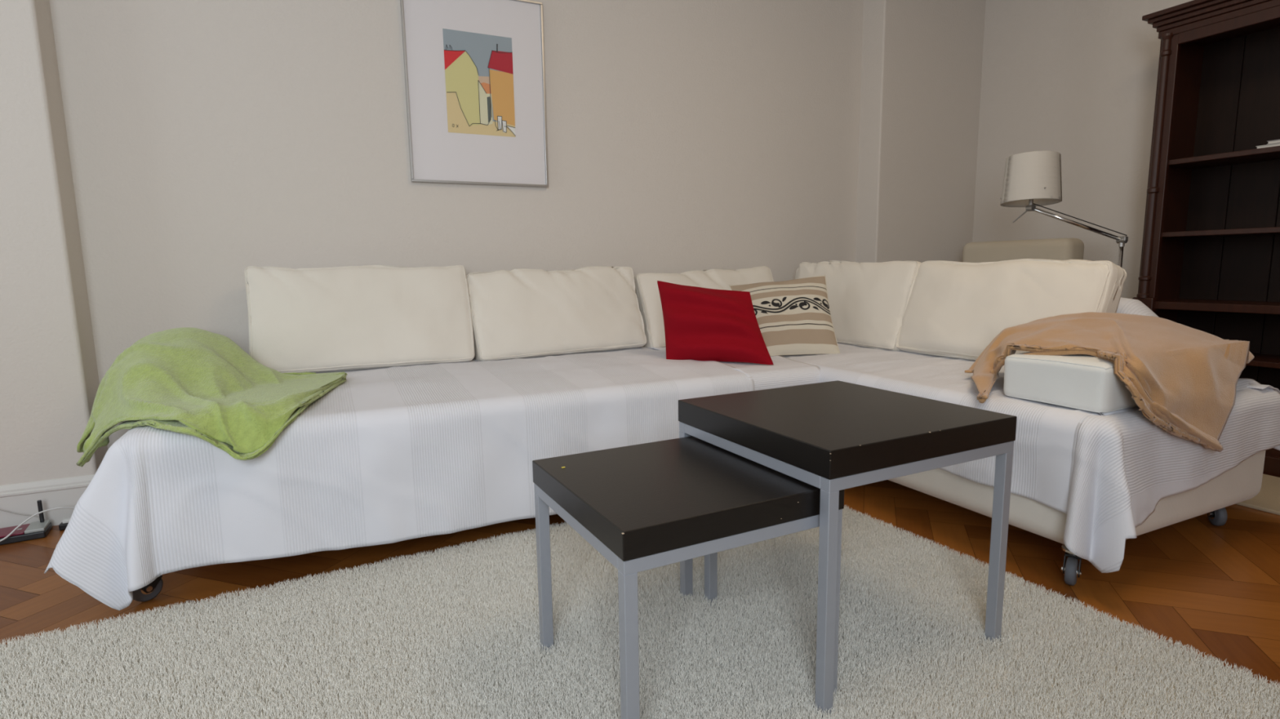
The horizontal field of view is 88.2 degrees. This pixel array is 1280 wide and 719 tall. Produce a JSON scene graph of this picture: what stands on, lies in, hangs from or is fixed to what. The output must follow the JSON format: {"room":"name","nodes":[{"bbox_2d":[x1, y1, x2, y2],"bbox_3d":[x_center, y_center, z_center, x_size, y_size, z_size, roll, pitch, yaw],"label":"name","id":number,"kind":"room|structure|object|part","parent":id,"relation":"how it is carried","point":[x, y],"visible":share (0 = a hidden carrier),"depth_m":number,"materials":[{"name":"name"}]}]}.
{"room":"living room","nodes":[
{"label":"living room","id":0,"kind":"room"},
{"bbox_2d":[0,0,986,485],"bbox_3d":[-0.850,-0.939,2.984,6.770,2.850,0.290,-5,9,-25],"label":"wall","id":1,"kind":"structure","parent":0,"point":[153,153],"depth_m":2.87,"materials":[{"name":"beige paint"}]},
{"bbox_2d":[0,474,94,528],"bbox_3d":[-2.907,0.582,2.011,2.008,0.168,0.019,-5,9,-25],"label":"baseboard","id":2,"kind":"structure","parent":1,"relation":"attached to","point":[19,498],"depth_m":2.37,"materials":[{"name":"white paint"}]},
{"bbox_2d":[400,0,548,187],"bbox_3d":[-0.739,-1.231,3.014,0.632,0.840,0.024,-5,9,-25],"label":"framed picture","id":3,"kind":"object","parent":1,"relation":"attached to","point":[474,69],"visible":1,"depth_m":3.01,"materials":[{"name":"white paper"}]},
{"bbox_2d":[442,28,515,137],"bbox_3d":[-0.728,-1.256,3.011,0.311,0.442,0.003,-5,9,-25],"label":"print","id":4,"kind":"object","parent":3,"relation":"attached to","point":[479,65],"depth_m":3.01,"materials":[{"name":"multicoloured paper"}]},
{"bbox_2d":[0,480,1279,687],"bbox_3d":[0.080,0.736,1.227,7.465,0.002,5.365,-5,9,-25],"label":"floor","id":5,"kind":"structure","parent":0,"point":[1202,585],"depth_m":1.95,"materials":[{"name":"brown wood"}]},
{"bbox_2d":[0,500,52,545],"bbox_3d":[-2.227,0.568,2.229,0.340,0.115,0.105,-6,9,-31],"label":"router","id":6,"kind":"object","parent":5,"relation":"on","point":[37,530],"visible":0.98,"depth_m":2.27,"materials":[{"name":"black plastic"}]},
{"bbox_3d":[-2.248,0.600,2.220,0.281,0.007,0.096,-6,9,-31],"label":"lid","id":7,"kind":"part","parent":6,"relation":"part of","materials":[{"name":"red plastic"}]},
{"bbox_2d":[0,509,39,519],"bbox_3d":[-2.217,0.534,2.314,0.181,0.082,0.009,-3,8,-18],"label":"cable","id":8,"kind":"object","parent":6,"relation":"attached to","point":[0,509],"visible":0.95,"depth_m":2.33,"materials":[{"name":"grey plastic"}]},
{"bbox_3d":[-2.106,0.584,2.307,0.052,0.010,0.096,-6,9,-31],"label":"panel","id":9,"kind":"part","parent":6,"relation":"part of","materials":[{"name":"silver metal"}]},
{"bbox_2d":[0,506,74,542],"bbox_3d":[-2.075,0.570,2.261,0.378,0.096,0.020,-8,11,-42],"label":"cable","id":10,"kind":"object","parent":5,"relation":"on","point":[31,517],"visible":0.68,"depth_m":2.26,"materials":[{"name":"white plastic"}]},
{"bbox_2d":[58,518,70,530],"bbox_3d":[-2.042,0.587,2.366,0.060,0.034,0.036,-5,9,-25],"label":"plug","id":11,"kind":"object","parent":5,"relation":"on","point":[64,524],"visible":0.5,"depth_m":2.35,"materials":[{"name":"black plastic"}]},
{"bbox_2d":[0,506,1279,718],"bbox_3d":[-0.162,0.763,1.014,2.950,0.001,2.350,-5,9,-28],"label":"rug","id":12,"kind":"object","parent":5,"relation":"on","point":[453,633],"visible":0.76,"depth_m":1.53,"materials":[{"name":"beige carpet"}]},
{"bbox_2d":[532,435,844,718],"bbox_3d":[0.083,0.468,1.433,0.491,0.466,0.472,-5,9,-27],"label":"side table","id":13,"kind":"object","parent":12,"relation":"on","point":[643,507],"visible":0.77,"depth_m":1.26,"materials":[{"name":"black wood"}]},
{"bbox_3d":[-0.221,0.498,1.528,0.026,0.389,0.026,-5,9,-27],"label":"leg","id":14,"kind":"part","parent":13,"relation":"part of","materials":[{"name":"silver metal"}]},
{"bbox_3d":[-0.018,0.550,1.141,0.026,0.389,0.026,-5,9,-27],"label":"leg","id":15,"kind":"part","parent":13,"relation":"part of","materials":[{"name":"silver metal"}]},
{"bbox_3d":[0.081,0.301,1.411,0.485,0.026,0.466,-5,9,-27],"label":"frame","id":16,"kind":"part","parent":13,"relation":"part of","materials":[{"name":"silver metal"}]},
{"bbox_3d":[0.186,0.463,1.738,0.026,0.389,0.026,-5,9,-27],"label":"leg","id":17,"kind":"part","parent":13,"relation":"part of","materials":[{"name":"silver metal"}]},
{"bbox_3d":[0.390,0.514,1.351,0.026,0.389,0.026,-5,9,-27],"label":"leg","id":18,"kind":"part","parent":13,"relation":"part of","materials":[{"name":"silver metal"}]},
{"bbox_2d":[678,380,1017,718],"bbox_3d":[0.476,0.390,1.634,0.556,0.554,0.556,-5,9,-27],"label":"side table","id":19,"kind":"object","parent":12,"relation":"on","point":[831,437],"visible":0.9,"depth_m":1.43,"materials":[{"name":"black wood"}]},
{"bbox_3d":[0.122,0.420,1.752,0.026,0.472,0.026,-5,9,-27],"label":"leg","id":20,"kind":"part","parent":19,"relation":"part of","materials":[{"name":"silver metal"}]},
{"bbox_3d":[0.365,0.481,1.290,0.026,0.472,0.026,-5,9,-27],"label":"leg","id":21,"kind":"part","parent":19,"relation":"part of","materials":[{"name":"silver metal"}]},
{"bbox_3d":[0.473,0.185,1.606,0.551,0.026,0.551,-5,9,-27],"label":"frame","id":22,"kind":"part","parent":19,"relation":"part of","materials":[{"name":"silver metal"}]},
{"bbox_3d":[0.831,0.441,1.530,0.026,0.472,0.026,-5,9,-27],"label":"leg","id":23,"kind":"part","parent":19,"relation":"part of","materials":[{"name":"silver metal"}]},
{"bbox_2d":[132,355,1265,601],"bbox_3d":[0.110,0.225,2.404,3.292,0.680,2.169,-5,9,-25],"label":"sofa","id":24,"kind":"object","parent":5,"relation":"on","point":[1242,482],"visible":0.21,"depth_m":2.01,"materials":[{"name":"beige fabric"}]},
{"bbox_2d":[44,346,754,610],"bbox_3d":[-0.723,0.287,2.505,2.134,0.473,1.090,-5,9,-25],"label":"cover","id":25,"kind":"object","parent":24,"relation":"on","point":[394,454],"visible":0.69,"depth_m":1.97,"materials":[{"name":"white fabric"}]},
{"bbox_2d":[75,327,346,466],"bbox_3d":[-1.372,0.107,2.121,0.801,0.378,0.987,-5,9,-25],"label":"throw blanket","id":26,"kind":"object","parent":25,"relation":"on","point":[200,384],"visible":1,"depth_m":2.01,"materials":[{"name":"green fabric"}]},
{"bbox_2d":[244,265,475,373],"bbox_3d":[-1.148,-0.172,2.767,0.862,0.447,0.259,-4,9,-24],"label":"sofa cushion","id":27,"kind":"object","parent":25,"relation":"on","point":[345,318],"visible":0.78,"depth_m":2.69,"materials":[{"name":"beige fabric"}]},
{"bbox_2d":[466,266,646,360],"bbox_3d":[-0.386,-0.223,3.127,0.836,0.431,0.247,-5,9,-27],"label":"sofa cushion","id":28,"kind":"object","parent":25,"relation":"on","point":[516,313],"visible":0.87,"depth_m":3.04,"materials":[{"name":"beige fabric"}]},
{"bbox_2d":[642,297,1279,573],"bbox_3d":[1.077,0.073,2.746,1.387,0.682,2.175,-5,9,-25],"label":"cover","id":29,"kind":"object","parent":24,"relation":"on","point":[1108,473],"visible":0.34,"depth_m":1.87,"materials":[{"name":"white fabric"}]},
{"bbox_2d":[634,266,773,347],"bbox_3d":[0.371,-0.277,3.499,0.842,0.424,0.243,-5,9,-26],"label":"sofa cushion","id":30,"kind":"object","parent":29,"relation":"on","point":[646,290],"visible":0.36,"depth_m":3.35,"materials":[{"name":"beige fabric"}]},
{"bbox_2d":[657,280,773,364],"bbox_3d":[0.312,-0.165,2.814,0.533,0.342,0.226,2,8,19],"label":"throw pillow","id":31,"kind":"object","parent":29,"relation":"on","point":[700,323],"visible":1,"depth_m":2.76,"materials":[{"name":"red fabric"}]},
{"bbox_2d":[728,275,839,356],"bbox_3d":[0.676,-0.210,3.070,0.449,0.355,0.355,-2,8,-9],"label":"throw pillow","id":32,"kind":"object","parent":29,"relation":"on","point":[793,317],"visible":0.8,"depth_m":3.00,"materials":[{"name":"fabric"}]},
{"bbox_2d":[795,260,920,351],"bbox_3d":[1.072,-0.288,3.378,0.245,0.438,0.848,-4,9,-24],"label":"sofa cushion","id":33,"kind":"object","parent":29,"relation":"on","point":[868,301],"visible":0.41,"depth_m":3.16,"materials":[{"name":"beige fabric"}]},
{"bbox_2d":[896,258,1126,360],"bbox_3d":[1.436,-0.190,2.664,0.277,0.428,0.848,-5,9,-25],"label":"sofa cushion","id":34,"kind":"object","parent":29,"relation":"on","point":[955,309],"visible":0.74,"depth_m":2.59,"materials":[{"name":"beige fabric"}]},
{"bbox_2d":[1003,351,1237,413],"bbox_3d":[1.497,0.036,2.041,0.727,0.145,0.306,-5,9,-25],"label":"bolster cushion","id":35,"kind":"object","parent":29,"relation":"on","point":[1084,382],"visible":0.41,"depth_m":1.85,"materials":[{"name":"white fabric"}]},
{"bbox_2d":[964,311,1254,452],"bbox_3d":[1.475,0.043,2.113,1.047,0.364,0.656,-5,9,-25],"label":"throw blanket","id":36,"kind":"object","parent":35,"relation":"on","point":[1183,379],"visible":0.97,"depth_m":1.90,"materials":[{"name":"beige fabric"}]},
{"bbox_3d":[1.538,-0.170,3.036,0.273,0.296,1.880,-5,9,-25],"label":"covered backrest","id":37,"kind":"part","parent":29,"relation":"part of","materials":[{"name":"white fabric"}]},
{"bbox_3d":[1.220,0.541,1.856,0.060,0.020,0.060,6,10,39],"label":"mounting plate","id":38,"kind":"part","parent":24,"relation":"part of","materials":[{"name":"silver metal"}]},
{"bbox_2d":[1132,0,1279,477],"bbox_3d":[2.720,-0.513,2.675,0.381,1.992,1.200,-5,9,-25],"label":"bookcase","id":39,"kind":"object","parent":5,"relation":"on","point":[1210,262],"visible":0.79,"depth_m":3.00,"materials":[{"name":"brown wood"}]},
{"bbox_3d":[2.523,-0.603,3.161,0.305,1.880,0.028,-5,9,-25],"label":"panel","id":40,"kind":"part","parent":39,"relation":"part of","materials":[{"name":"brown wood"}]},
{"bbox_3d":[2.707,-1.446,2.543,0.381,0.107,1.200,-5,9,-25],"label":"cornice","id":41,"kind":"part","parent":39,"relation":"part of","materials":[{"name":"brown wood"}]},
{"bbox_3d":[2.744,-0.209,2.727,0.306,0.035,1.048,-5,9,-25],"label":"shelf","id":42,"kind":"part","parent":39,"relation":"part of","materials":[{"name":"brown wood"}]},
{"bbox_3d":[2.746,-0.530,2.685,0.291,0.022,1.048,-5,9,-25],"label":"shelf","id":43,"kind":"part","parent":39,"relation":"part of","materials":[{"name":"brown wood"}]},
{"bbox_3d":[2.741,-0.850,2.640,0.291,0.022,1.048,-5,9,-25],"label":"shelf","id":44,"kind":"part","parent":39,"relation":"part of","materials":[{"name":"brown wood"}]},
{"bbox_3d":[2.883,-0.555,2.748,0.018,1.850,1.085,-5,9,-25],"label":"panel","id":45,"kind":"part","parent":39,"relation":"part of","materials":[{"name":"brown wood"}]},
{"bbox_3d":[2.754,0.017,2.762,0.291,0.022,1.048,-5,9,-25],"label":"shelf","id":46,"kind":"part","parent":39,"relation":"part of","materials":[{"name":"brown wood"}]},
{"bbox_2d":[1255,142,1279,148],"bbox_3d":[2.716,-0.875,2.681,0.200,0.015,0.260,-5,9,-25],"label":"book","id":47,"kind":"object","parent":39,"relation":"on","point":[1278,144],"visible":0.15,"depth_m":2.72,"materials":[{"name":"white paper"}]},
{"bbox_2d":[1266,139,1279,144],"bbox_3d":[2.731,-0.886,2.647,0.200,0.014,0.260,-5,9,-25],"label":"book","id":48,"kind":"object","parent":47,"relation":"on","point":[1275,141],"visible":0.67,"depth_m":2.70,"materials":[{"name":"grey paper"}]},
{"bbox_3d":[2.759,0.367,2.812,0.291,0.050,1.048,-5,9,-25],"label":"shelf","id":49,"kind":"part","parent":39,"relation":"part of","materials":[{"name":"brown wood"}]},
{"bbox_2d":[1235,474,1279,515],"bbox_3d":[2.313,0.483,2.734,0.480,0.014,3.150,-5,9,-25],"label":"rug","id":50,"kind":"object","parent":5,"relation":"on","point":[1268,500],"visible":0.02,"depth_m":2.45,"materials":[{"name":"beige carpet"}]},
{"bbox_2d":[962,238,1084,262],"bbox_3d":[1.882,-0.148,3.622,0.680,1.000,0.640,-5,9,-25],"label":"armchair","id":51,"kind":"object","parent":50,"relation":"on","point":[1058,249],"visible":0.09,"depth_m":3.57,"materials":[{"name":"beige fabric"}]},
{"bbox_2d":[1000,151,1128,267],"bbox_3d":[1.951,-0.241,3.005,0.640,1.355,0.238,0,8,4],"label":"floor lamp","id":52,"kind":"object","parent":50,"relation":"on","point":[1031,180],"visible":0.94,"depth_m":2.88,"materials":[{"name":"white fabric"}]},
{"bbox_3d":[1.724,-0.652,2.982,0.071,0.066,0.006,3,9,27],"label":"handle","id":53,"kind":"part","parent":52,"relation":"part of","materials":[{"name":"silver metal"}]},
{"bbox_3d":[1.747,-0.802,2.943,0.236,0.221,0.236,-5,9,-25],"label":"lamp shade","id":54,"kind":"part","parent":52,"relation":"part of","materials":[{"name":"white fabric"}]},
{"bbox_3d":[1.953,-0.607,2.954,0.383,0.157,0.017,0,8,5],"label":"arm","id":55,"kind":"part","parent":52,"relation":"part of","materials":[{"name":"silver metal"}]},
{"bbox_3d":[1.961,-0.628,2.950,0.418,0.156,0.004,0,8,5],"label":"tension rod","id":56,"kind":"part","parent":52,"relation":"part of","materials":[{"name":"black plastic"}]},
{"bbox_2d":[972,0,1192,298],"bbox_3d":[3.114,-0.914,2.405,0.135,2.850,4.200,-5,9,-25],"label":"wall","id":57,"kind":"structure","parent":0,"point":[1077,80],"depth_m":3.67,"materials":[{"name":"beige paint"}]}
]}

